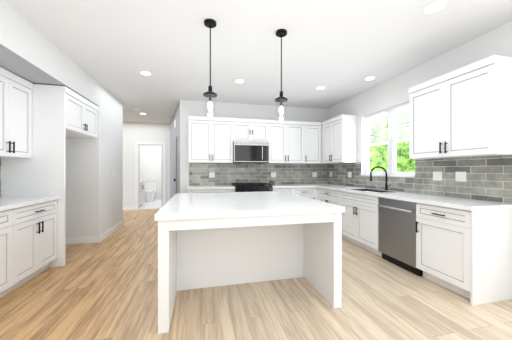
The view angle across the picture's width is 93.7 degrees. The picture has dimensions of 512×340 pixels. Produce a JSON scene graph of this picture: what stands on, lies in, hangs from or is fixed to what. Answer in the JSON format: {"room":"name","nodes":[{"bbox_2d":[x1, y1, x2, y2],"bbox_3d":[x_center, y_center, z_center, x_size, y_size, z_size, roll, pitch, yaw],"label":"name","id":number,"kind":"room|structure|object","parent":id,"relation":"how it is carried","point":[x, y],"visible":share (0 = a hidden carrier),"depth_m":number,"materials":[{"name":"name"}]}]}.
{"room":"kitchen","nodes":[
{"label":"kitchen","id":0,"kind":"room"},
{"bbox_2d":[0,0,98,105],"bbox_3d":[-2.570,-1.301,2.000,0.700,0.398,4.260,0,0,-13],"label":"soffit","id":1,"kind":"structure","parent":0,"point":[29,52],"depth_m":2.64,"materials":[{"name":"white paint"}]},
{"bbox_2d":[66,84,122,241],"bbox_3d":[-3.262,-0.125,4.688,0.830,2.750,1.290,0,0,-13],"label":"wall","id":2,"kind":"structure","parent":0,"point":[94,197],"depth_m":4.15,"materials":[{"name":"white paint"}]},
{"bbox_2d":[66,236,97,243],"bbox_3d":[-3.043,1.195,4.074,0.660,0.110,0.024,0,0,-13],"label":"baseboard","id":3,"kind":"structure","parent":2,"relation":"attached to","point":[81,240],"depth_m":4.08,"materials":[{"name":"white paint"}]},
{"bbox_2d":[98,220,123,241],"bbox_3d":[-2.851,1.195,4.783,0.014,0.110,1.318,0,0,-13],"label":"baseboard","id":4,"kind":"structure","parent":2,"relation":"attached to","point":[119,225],"depth_m":4.63,"materials":[{"name":"white paint"}]},
{"bbox_2d":[123,122,169,206],"bbox_3d":[-5.184,-0.125,7.274,5.200,2.750,0.120,0,0,-13],"label":"wall","id":5,"kind":"structure","parent":0,"point":[133,132],"depth_m":7.53,"materials":[{"name":"white paint"}]},
{"bbox_2d":[123,206,134,209],"bbox_3d":[-5.748,1.195,7.073,4.010,0.110,0.012,0,0,-13],"label":"baseboard","id":6,"kind":"structure","parent":5,"relation":"attached to","point":[130,207],"depth_m":7.49,"materials":[{"name":"white paint"}]},
{"bbox_2d":[135,141,165,209],"bbox_3d":[-3.361,0.177,7.691,0.910,2.145,0.136,0,0,-13],"label":"door frame","id":7,"kind":"structure","parent":5,"relation":"attached to","point":[137,174],"depth_m":7.64,"materials":[{"name":"white paint"}]},
{"bbox_2d":[140,145,161,198],"bbox_3d":[-4.023,-0.125,10.317,2.040,2.750,0.120,0,0,-13],"label":"wall","id":8,"kind":"structure","parent":0,"point":[150,163],"depth_m":10.16,"materials":[{"name":"white paint"}]},
{"bbox_2d":[170,101,179,198],"bbox_3d":[-2.143,-0.125,6.470,0.130,2.750,2.899,0,0,-24],"label":"wall","id":9,"kind":"structure","parent":0,"point":[176,131],"depth_m":5.80,"materials":[{"name":"grey paint"}]},
{"bbox_2d":[173,137,176,195],"bbox_3d":[-2.063,0.228,6.093,0.179,2.036,0.859,0,0,-13],"label":"hall door","id":10,"kind":"structure","parent":9,"relation":"in","point":[174,166],"depth_m":5.79,"materials":[{"name":"grey paint"}]},
{"bbox_2d":[180,100,326,192],"bbox_3d":[0.127,-0.125,5.589,3.620,2.750,0.130,0,0,-13],"label":"wall","id":11,"kind":"structure","parent":0,"point":[226,110],"depth_m":5.36,"materials":[{"name":"white paint"}]},
{"bbox_2d":[189,163,326,185],"bbox_3d":[0.156,0.092,5.523,3.268,0.483,0.008,0,0,-13],"label":"tile backsplash","id":12,"kind":"structure","parent":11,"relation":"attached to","point":[228,173],"depth_m":5.47,"materials":[{"name":"grey tile"}]},
{"bbox_2d":[209,172,214,177],"bbox_3d":[-0.966,0.110,5.253,0.120,0.118,0.008,0,0,-13],"label":"electrical outlet","id":13,"kind":"object","parent":12,"relation":"attached to","point":[211,174],"visible":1,"depth_m":5.25,"materials":[{"name":"white plastic"}]},
{"bbox_2d":[188,116,331,163],"bbox_3d":[0.201,-0.620,5.351,3.277,0.944,0.366,0,0,-13],"label":"upper cabinet","id":14,"kind":"object","parent":11,"relation":"attached to","point":[211,139],"visible":0.98,"depth_m":5.16,"materials":[{"name":"white wood"}]},
{"bbox_2d":[233,141,268,162],"bbox_3d":[-0.128,-0.372,5.226,0.752,0.444,0.449,0,0,-13],"label":"microwave","id":15,"kind":"object","parent":14,"relation":"attached to","point":[250,152],"visible":0.98,"depth_m":5.04,"materials":[{"name":"silver metal"}]},
{"bbox_2d":[0,209,511,339],"bbox_3d":[-2.223,1.280,3.487,9.250,0.060,14.600,0,0,-13],"label":"floor","id":16,"kind":"structure","parent":0,"point":[106,288],"depth_m":2.20,"materials":[{"name":"brown wood"}]},
{"bbox_2d":[0,208,15,298],"bbox_3d":[-2.599,0.814,1.920,0.604,0.874,0.760,0,0,-13],"label":"base cabinet","id":17,"kind":"object","parent":16,"relation":"on","point":[7,219],"depth_m":2.31,"materials":[{"name":"white wood"}]},
{"bbox_2d":[16,200,56,287],"bbox_3d":[-2.771,0.814,2.659,0.604,0.874,0.756,0,0,-13],"label":"base cabinet","id":18,"kind":"object","parent":16,"relation":"on","point":[28,238],"depth_m":2.68,"materials":[{"name":"white wood"}]},
{"bbox_2d":[0,196,59,211],"bbox_3d":[-2.483,0.354,1.490,0.632,0.040,3.168,0,0,-13],"label":"countertop","id":19,"kind":"structure","parent":18,"relation":"on","point":[5,202],"depth_m":2.64,"materials":[{"name":"white stone"}]},
{"bbox_2d":[1,84,98,266],"bbox_3d":[-2.924,0.079,3.557,0.714,2.342,1.059,0,0,-13],"label":"surround","id":20,"kind":"object","parent":16,"relation":"on","point":[60,114],"visible":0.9,"depth_m":3.09,"materials":[{"name":"white"}]},
{"bbox_2d":[140,199,161,208],"bbox_3d":[-3.720,1.247,8.970,2.080,0.006,2.640,0,0,-13],"label":"tile floor","id":21,"kind":"structure","parent":16,"relation":"on","point":[156,204],"depth_m":8.41,"materials":[{"name":"white tile"}]},
{"bbox_2d":[140,181,144,205],"bbox_3d":[-4.230,0.820,8.179,0.716,0.860,0.870,0,0,-13],"label":"bathroom vanity","id":22,"kind":"object","parent":21,"relation":"on","point":[142,191],"visible":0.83,"depth_m":8.31,"materials":[{"name":"white wood"}]},
{"bbox_2d":[145,181,156,201],"bbox_3d":[-4.218,0.845,9.521,0.460,0.810,0.622,0,0,-13],"label":"toilet","id":23,"kind":"object","parent":21,"relation":"on","point":[150,188],"visible":0.79,"depth_m":9.58,"materials":[{"name":"white ceramic"}]},
{"bbox_2d":[187,185,234,192],"bbox_3d":[-0.929,0.793,4.947,0.922,0.917,0.641,0,0,-13],"label":"base cabinet","id":24,"kind":"object","parent":16,"relation":"on","point":[209,188],"visible":0.06,"depth_m":4.69,"materials":[{"name":"white"}]},
{"bbox_2d":[158,211,344,333],"bbox_3d":[-0.178,0.818,2.838,1.570,0.866,1.707,0,0,-13],"label":"kitchen island","id":25,"kind":"object","parent":16,"relation":"on","point":[207,240],"depth_m":2.52,"materials":[{"name":"white wood"}]},
{"bbox_2d":[154,191,344,222],"bbox_3d":[-0.171,0.359,2.810,1.610,0.050,1.690,0,0,-13],"label":"island countertop","id":26,"kind":"structure","parent":25,"relation":"on","point":[218,205],"depth_m":2.20,"materials":[{"name":"white stone"}]},
{"bbox_2d":[232,183,272,191],"bbox_3d":[-0.097,0.769,5.093,0.754,0.962,0.714,0,0,-13],"label":"range","id":27,"kind":"object","parent":16,"relation":"on","point":[250,187],"visible":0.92,"depth_m":4.81,"materials":[{"name":"black metal"}]},
{"bbox_2d":[342,208,381,256],"bbox_3d":[1.907,0.814,3.919,0.604,0.875,0.950,0,0,-13],"label":"base cabinet","id":28,"kind":"object","parent":16,"relation":"on","point":[361,229],"depth_m":3.75,"materials":[{"name":"white wood"}]},
{"bbox_2d":[378,197,422,275],"bbox_3d":[2.052,0.815,3.150,0.615,0.871,0.601,0,0,-13],"label":"dishwasher","id":29,"kind":"object","parent":16,"relation":"on","point":[397,232],"visible":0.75,"depth_m":3.04,"materials":[{"name":"silver metal"}]},
{"bbox_2d":[416,208,511,305],"bbox_3d":[2.222,0.813,2.569,0.605,0.877,0.597,0,0,-13],"label":"base cabinet","id":30,"kind":"object","parent":16,"relation":"on","point":[464,247],"depth_m":2.30,"materials":[{"name":"white wood"}]},
{"bbox_2d":[273,184,511,215],"bbox_3d":[1.390,0.355,3.933,1.606,0.040,3.662,0,0,-13],"label":"countertop","id":31,"kind":"structure","parent":30,"relation":"on","point":[347,196],"depth_m":3.45,"materials":[{"name":"white stone"}]},
{"bbox_2d":[357,188,380,191],"bbox_3d":[1.890,0.463,3.931,0.407,0.249,0.703,0,0,-13],"label":"sink","id":32,"kind":"object","parent":31,"relation":"in","point":[358,189],"depth_m":4.20,"materials":[{"name":"silver metal"}]},
{"bbox_2d":[370,166,390,189],"bbox_3d":[2.049,0.136,3.951,0.223,0.396,0.245,0,0,-13],"label":"faucet","id":33,"kind":"object","parent":31,"relation":"on","point":[386,184],"visible":1,"depth_m":3.94,"materials":[{"name":"black metal"}]},
{"bbox_2d":[3,0,511,123],"bbox_3d":[-2.223,-1.540,3.487,9.250,0.080,14.600,0,0,-13],"label":"ceiling","id":34,"kind":"structure","parent":0,"point":[340,50],"depth_m":2.82,"materials":[{"name":"white paint"}]},
{"bbox_2d":[139,71,151,75],"bbox_3d":[-1.705,-1.496,3.710,0.176,0.007,0.176,0,0,-13],"label":"recessed light","id":35,"kind":"object","parent":34,"relation":"in","point":[147,73],"visible":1,"depth_m":3.71,"materials":[{"name":"white paint"}]},
{"bbox_2d":[203,19,216,118],"bbox_3d":[-0.465,-1.012,2.438,0.140,0.974,0.140,0,0,-13],"label":"pendant light","id":36,"kind":"object","parent":34,"relation":"hanging from","point":[210,94],"visible":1,"depth_m":2.42,"materials":[{"name":"black metal"}]},
{"bbox_2d":[235,79,244,82],"bbox_3d":[-0.274,-1.496,4.043,0.176,0.007,0.176,0,0,-13],"label":"recessed light","id":37,"kind":"object","parent":34,"relation":"in","point":[239,81],"visible":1,"depth_m":4.05,"materials":[{"name":"white paint"}]},
{"bbox_2d":[275,29,287,122],"bbox_3d":[0.276,-1.012,2.610,0.140,0.974,0.140,0,0,-13],"label":"pendant light","id":38,"kind":"object","parent":34,"relation":"hanging from","point":[281,98],"visible":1,"depth_m":2.60,"materials":[{"name":"black metal"}]},
{"bbox_2d":[364,76,375,80],"bbox_3d":[1.859,-1.496,3.924,0.176,0.007,0.176,0,0,-13],"label":"recessed light","id":39,"kind":"object","parent":34,"relation":"in","point":[370,78],"visible":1,"depth_m":3.92,"materials":[{"name":"white paint"}]},
{"bbox_2d":[423,0,445,13],"bbox_3d":[1.642,-1.496,2.210,0.176,0.007,0.176,0,0,-13],"label":"recessed light","id":40,"kind":"object","parent":34,"relation":"in","point":[434,7],"visible":1,"depth_m":2.20,"materials":[{"name":"white paint"}]},
{"bbox_2d":[327,21,511,202],"bbox_3d":[2.785,-0.125,1.819,0.150,2.750,8.680,0,0,-13],"label":"wall","id":41,"kind":"structure","parent":0,"point":[389,93],"depth_m":3.52,"materials":[{"name":"white paint"}]},
{"bbox_2d":[322,114,356,163],"bbox_3d":[1.749,-0.620,5.129,0.366,0.940,0.798,0,0,-13],"label":"upper cabinet","id":42,"kind":"object","parent":41,"relation":"attached to","point":[339,138],"visible":1,"depth_m":4.80,"materials":[{"name":"white wood"}]},
{"bbox_2d":[363,102,408,144],"bbox_3d":[2.219,-0.752,4.079,0.048,0.547,1.122,0,0,-13],"label":"window blind","id":43,"kind":"object","parent":41,"relation":"attached to","point":[392,109],"visible":0.81,"depth_m":4.08,"materials":[{"name":"white plastic"}]},
{"bbox_2d":[327,108,511,202],"bbox_3d":[2.229,-0.347,4.132,0.175,1.362,3.639,0,0,-13],"label":"tile backsplash","id":44,"kind":"structure","parent":41,"relation":"in","point":[488,178],"depth_m":3.18,"materials":[{"name":"grey tile"}]},
{"bbox_2d":[433,172,441,180],"bbox_3d":[2.383,0.080,3.152,0.008,0.118,0.120,0,0,-13],"label":"electrical outlet","id":45,"kind":"object","parent":44,"relation":"attached to","point":[437,176],"visible":1,"depth_m":3.15,"materials":[{"name":"white plastic"}]},
{"bbox_2d":[455,172,465,181],"bbox_3d":[2.449,0.080,2.870,0.008,0.118,0.120,0,0,-13],"label":"electrical outlet","id":46,"kind":"object","parent":44,"relation":"attached to","point":[460,176],"visible":1,"depth_m":2.87,"materials":[{"name":"white plastic"}]},
{"bbox_2d":[408,55,511,158],"bbox_3d":[2.297,-0.620,2.773,0.366,0.940,0.960,0,0,-13],"label":"upper cabinet","id":47,"kind":"object","parent":41,"relation":"attached to","point":[465,111],"visible":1,"depth_m":2.53,"materials":[{"name":"white wood"}]},
{"bbox_3d":[-2.974,-0.125,1.905,0.130,2.750,4.260,0,0,-13],"label":"wall","id":48,"kind":"structure","parent":0,"visible":0},
{"bbox_2d":[0,158,0,196],"bbox_3d":[-2.790,0.092,1.429,0.008,0.483,3.148,0,0,-13],"label":"tile backsplash","id":49,"kind":"structure","parent":48,"relation":"attached to","point":[0,177],"depth_m":2.95,"materials":[{"name":"grey tile"}]},
{"bbox_2d":[0,67,32,157],"bbox_3d":[-2.898,-0.620,2.628,0.344,0.940,0.760,0,0,-13],"label":"upper cabinet","id":50,"kind":"object","parent":48,"relation":"attached to","point":[15,116],"visible":1,"depth_m":2.70,"materials":[{"name":"white wood"}]},
{"label":"outside","id":51,"kind":"structure","parent":0,"visible":0},
{"bbox_2d":[369,110,414,171],"bbox_3d":[8.788,-0.219,7.160,13.784,6.608,18.084,0,0,-13],"label":"trees","id":52,"kind":"object","parent":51,"point":[376,153],"depth_m":9.35,"materials":[{"name":"green plant"}]}
]}

